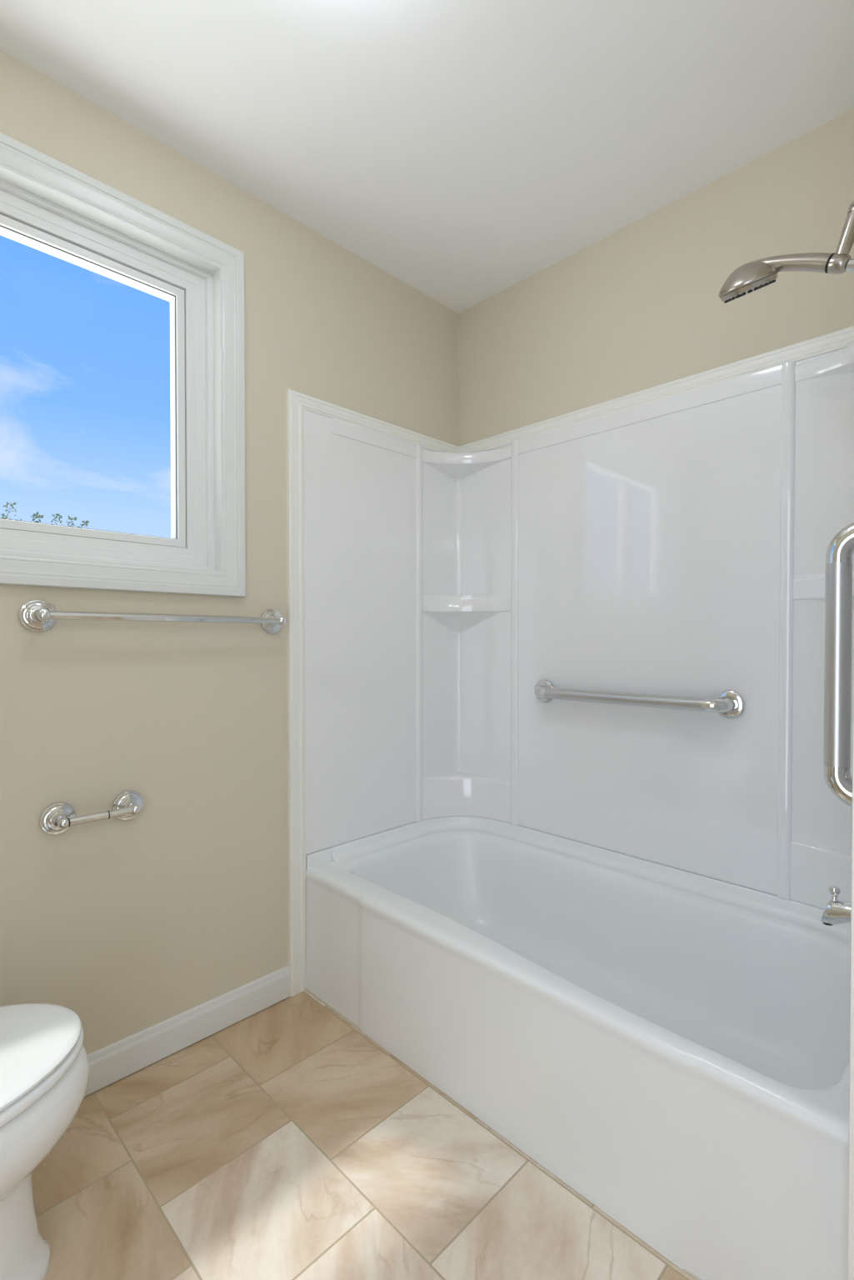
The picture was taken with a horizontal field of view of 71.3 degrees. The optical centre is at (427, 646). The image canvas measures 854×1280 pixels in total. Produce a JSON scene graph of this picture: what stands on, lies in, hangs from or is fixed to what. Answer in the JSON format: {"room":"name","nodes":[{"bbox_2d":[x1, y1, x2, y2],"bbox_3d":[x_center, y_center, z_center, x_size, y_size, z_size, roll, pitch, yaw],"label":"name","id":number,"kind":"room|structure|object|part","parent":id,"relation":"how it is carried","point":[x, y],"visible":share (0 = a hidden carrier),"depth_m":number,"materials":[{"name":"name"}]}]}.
{"room":"bathroom","nodes":[
{"label":"bathroom","id":0,"kind":"room"},
{"bbox_2d":[0,50,458,1054],"bbox_3d":[-1.250,-0.109,1.157,3.980,2.440,0.150,-1,1,-45],"label":"wall","id":1,"kind":"structure","parent":0,"point":[130,927],"depth_m":1.63,"materials":[{"name":"beige paint"}]},
{"bbox_2d":[39,790,143,834],"bbox_3d":[-0.803,0.409,1.454,0.234,0.076,0.070,-1,1,-45],"label":"toilet paper holder","id":2,"kind":"object","parent":1,"relation":"attached to","point":[57,817],"visible":1,"depth_m":1.43,"materials":[{"name":"silver metal"}]},
{"bbox_3d":[-0.877,0.410,1.416,0.076,0.076,0.020,-1,1,-45],"label":"mounting plate","id":3,"kind":"part","parent":2,"relation":"part of","materials":[{"name":"silver metal"}]},
{"bbox_3d":[-0.861,0.410,1.400,0.031,0.031,0.027,-1,1,-45],"label":"post","id":4,"kind":"part","parent":2,"relation":"part of","materials":[{"name":"silver metal"}]},
{"bbox_3d":[-0.765,0.408,1.528,0.076,0.076,0.020,-1,1,-45],"label":"mounting plate","id":5,"kind":"part","parent":2,"relation":"part of","materials":[{"name":"silver metal"}]},
{"bbox_3d":[-0.749,0.409,1.512,0.031,0.031,0.027,-1,1,-45],"label":"post","id":6,"kind":"part","parent":2,"relation":"part of","materials":[{"name":"silver metal"}]},
{"bbox_2d":[0,132,245,597],"bbox_3d":[-1.041,-0.640,1.344,1.278,0.999,0.168,-1,1,-45],"label":"window","id":7,"kind":"structure","parent":1,"relation":"in","point":[48,206],"depth_m":1.63,"materials":[{"name":"white paint"}]},
{"bbox_3d":[-0.887,-0.641,1.528,0.511,0.726,0.062,-1,1,-45],"label":"sash","id":8,"kind":"part","parent":7,"relation":"part of","materials":[{"name":"white plastic"}]},
{"bbox_2d":[18,600,286,633],"bbox_3d":[-0.668,-0.074,1.582,0.688,0.076,0.072,-1,1,-45],"label":"towel bar","id":9,"kind":"object","parent":1,"relation":"attached to","point":[33,615],"visible":1,"depth_m":1.46,"materials":[{"name":"silver metal"}]},
{"bbox_3d":[-0.902,-0.072,1.383,0.076,0.076,0.020,-1,1,-45],"label":"mounting plate","id":10,"kind":"part","parent":9,"relation":"part of","materials":[{"name":"silver metal"}]},
{"bbox_3d":[-0.887,-0.071,1.368,0.031,0.031,0.027,-1,1,-45],"label":"post","id":11,"kind":"part","parent":9,"relation":"part of","materials":[{"name":"silver metal"}]},
{"bbox_3d":[-0.469,-0.078,1.816,0.076,0.076,0.020,-1,1,-45],"label":"mounting plate","id":12,"kind":"part","parent":9,"relation":"part of","materials":[{"name":"silver metal"}]},
{"bbox_2d":[84,965,290,1096],"bbox_3d":[-0.986,1.059,1.321,1.563,0.092,0.012,-1,1,-45],"label":"baseboard","id":13,"kind":"structure","parent":1,"relation":"attached to","point":[109,1064],"depth_m":1.63,"materials":[{"name":"white paint"}]},
{"bbox_2d":[286,389,458,996],"bbox_3d":[-0.150,0.148,2.142,0.797,1.898,0.016,-1,1,-45],"label":"trim","id":14,"kind":"structure","parent":1,"relation":"attached to","point":[297,402],"depth_m":1.88,"materials":[{"name":"white paint"}]},
{"bbox_2d":[305,987,702,1279],"bbox_3d":[0.124,1.105,1.397,0.005,0.004,1.463,-1,1,-45],"label":"trim","id":15,"kind":"structure","parent":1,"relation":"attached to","point":[696,1277],"depth_m":1.76,"materials":[{"name":"beige"}]},
{"bbox_2d":[31,990,694,1279],"bbox_3d":[-0.352,1.173,0.276,3.980,0.100,2.690,-1,1,-45],"label":"floor","id":16,"kind":"structure","parent":0,"point":[284,1142],"depth_m":1.23,"materials":[{"name":"beige tile"}]},
{"bbox_2d":[0,1003,89,1279],"bbox_3d":[-0.957,0.729,0.817,0.881,0.772,0.450,-1,1,-45],"label":"toilet","id":17,"kind":"object","parent":16,"relation":"on","point":[44,1063],"visible":1,"depth_m":1.00,"materials":[{"name":"white ceramic"}]},
{"bbox_3d":[-0.825,0.698,0.949,0.482,0.018,0.360,-1,1,-45],"label":"lid","id":18,"kind":"part","parent":17,"relation":"part of","materials":[{"name":"white plastic"}]},
{"bbox_3d":[-0.824,0.720,0.950,0.485,0.021,0.364,-1,1,-45],"label":"seat","id":19,"kind":"part","parent":17,"relation":"part of","materials":[{"name":"white plastic"}]},
{"bbox_2d":[305,815,850,1279],"bbox_3d":[0.384,0.888,1.654,0.742,0.430,1.471,-1,1,-45],"label":"bathtub","id":20,"kind":"object","parent":16,"relation":"on","point":[669,1044],"visible":1,"depth_m":1.45,"materials":[{"name":"white plastic"}]},
{"bbox_2d":[314,829,850,1119],"bbox_3d":[0.395,0.869,1.665,0.708,0.312,1.469,-1,1,-45],"label":"basin","id":21,"kind":"object","parent":20,"relation":"in","point":[760,992],"depth_m":1.70,"materials":[{"name":"white plastic"}]},
{"bbox_2d":[0,0,853,313],"bbox_3d":[-0.352,-1.367,0.241,3.980,0.100,2.690,-1,1,-45],"label":"ceiling","id":22,"kind":"structure","parent":0,"point":[462,150],"depth_m":1.45,"materials":[{"name":"white paint"}]},
{"bbox_2d":[458,108,853,446],"bbox_3d":[1.066,-0.115,1.569,0.120,2.440,2.540,-1,1,-45],"label":"wall","id":23,"kind":"structure","parent":0,"point":[639,307],"depth_m":1.81,"materials":[{"name":"beige paint"}]},
{"bbox_2d":[304,343,853,909],"bbox_3d":[0.387,-0.039,1.644,0.738,1.421,1.475,-1,1,-45],"label":"tub surround","id":24,"kind":"object","parent":23,"relation":"attached to","point":[677,545],"visible":0.97,"depth_m":1.94,"materials":[{"name":"white plastic"}]},
{"bbox_3d":[-0.218,-0.045,2.076,0.492,1.420,0.009,-1,1,-45],"label":"panel","id":25,"kind":"part","parent":24,"relation":"part of","materials":[{"name":"white plastic"}]},
{"bbox_2d":[422,594,511,632],"bbox_3d":[0.150,-0.122,2.250,0.215,0.154,0.278,-1,1,-45],"label":"shelf","id":26,"kind":"object","parent":24,"relation":"attached to","point":[441,612],"depth_m":2.30,"materials":[{"name":"white plastic"}]},
{"bbox_2d":[422,445,511,478],"bbox_3d":[0.150,-0.709,2.241,0.213,0.079,0.277,-1,1,-45],"label":"shelf","id":27,"kind":"object","parent":24,"relation":"attached to","point":[497,461],"depth_m":2.29,"materials":[{"name":"white plastic"}]},
{"bbox_2d":[534,680,745,719],"bbox_3d":[0.612,0.162,1.875,0.079,0.081,0.699,-1,1,-45],"label":"grab bar","id":28,"kind":"object","parent":24,"relation":"attached to","point":[729,704],"visible":1,"depth_m":1.77,"materials":[{"name":"silver metal"}]},
{"bbox_3d":[0.644,-0.043,1.901,0.008,1.420,0.889,-1,1,-45],"label":"panel","id":29,"kind":"part","parent":24,"relation":"part of","materials":[{"name":"white plastic"}]},
{"bbox_2d":[793,570,853,609],"bbox_3d":[0.994,-0.110,1.406,0.215,0.154,0.278,-1,1,-45],"label":"shelf","id":30,"kind":"object","parent":24,"relation":"attached to","point":[808,585],"depth_m":1.54,"materials":[{"name":"white plastic"}]},
{"bbox_2d":[795,343,853,382],"bbox_3d":[0.993,-0.697,1.398,0.213,0.079,0.277,-1,1,-45],"label":"shelf","id":31,"kind":"object","parent":24,"relation":"attached to","point":[837,366],"depth_m":1.51,"materials":[{"name":"white plastic"}]},
{"bbox_2d":[820,885,850,925],"bbox_3d":[0.856,0.527,1.180,0.068,0.082,0.127,-1,1,-45],"label":"tub spout","id":32,"kind":"object","parent":24,"relation":"attached to","point":[837,912],"visible":0.98,"depth_m":1.20,"materials":[{"name":"silver metal"}]},
{"bbox_3d":[0.827,0.500,1.209,0.021,0.029,0.021,-1,1,-45],"label":"diverter knob","id":33,"kind":"part","parent":32,"relation":"part of","materials":[{"name":"silver metal"}]},
{"bbox_2d":[823,522,853,806],"bbox_3d":[0.712,0.031,0.995,0.081,0.525,0.079,-1,1,-45],"label":"grab bar","id":34,"kind":"object","parent":24,"relation":"attached to","point":[839,554],"visible":0.96,"depth_m":0.99,"materials":[{"name":"silver metal"}]},
{"bbox_2d":[458,325,853,452],"bbox_3d":[0.642,-0.775,1.889,0.016,0.045,1.475,-1,1,-45],"label":"trim","id":35,"kind":"structure","parent":23,"relation":"attached to","point":[844,337],"depth_m":1.77,"materials":[{"name":"white paint"}]},
{"bbox_3d":[1.221,-0.104,0.766,0.797,2.440,0.945,-1,1,-45],"label":"wall","id":36,"kind":"structure","parent":0,"visible":0},
{"bbox_2d":[826,201,853,274],"bbox_3d":[0.860,-0.843,1.158,0.060,0.193,0.138,-1,1,-45],"label":"shower arm","id":37,"kind":"object","parent":36,"relation":"attached to","point":[837,263],"visible":0.99,"depth_m":1.18,"materials":[{"name":"silver metal"}]},
{"bbox_2d":[718,252,853,303],"bbox_3d":[0.762,-0.789,1.257,0.108,0.103,0.273,-1,1,-45],"label":"shower head","id":38,"kind":"object","parent":37,"relation":"attached to","point":[754,275],"visible":0.99,"depth_m":1.26,"materials":[{"name":"silver metal"}]},
{"bbox_3d":[0.757,-0.800,1.260,0.034,0.080,0.178,-1,1,-45],"label":"handle","id":39,"kind":"part","parent":38,"relation":"part of","materials":[{"name":"silver metal"}]},
{"bbox_2d":[847,635,853,1279],"bbox_3d":[0.881,0.162,1.109,0.797,1.898,0.016,-1,1,-45],"label":"trim","id":40,"kind":"structure","parent":36,"relation":"attached to","point":[851,1139],"depth_m":0.84,"materials":[{"name":"white paint"}]},
{"label":"outside","id":41,"kind":"structure","parent":0,"visible":0},
{"bbox_2d":[1,502,21,520],"bbox_3d":[-5.198,0.149,6.990,0.714,3.778,0.662,0,1,-14],"label":"tree","id":42,"kind":"object","parent":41,"point":[7,503],"visible":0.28,"depth_m":7.15,"materials":[{"name":"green plant"}]},
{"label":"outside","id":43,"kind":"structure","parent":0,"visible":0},
{"bbox_2d":[30,511,89,527],"bbox_3d":[-4.631,0.173,7.572,0.702,3.712,0.642,0,1,4],"label":"tree","id":44,"kind":"object","parent":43,"point":[35,514],"visible":0.06,"depth_m":7.52,"materials":[{"name":"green plant"}]}
]}

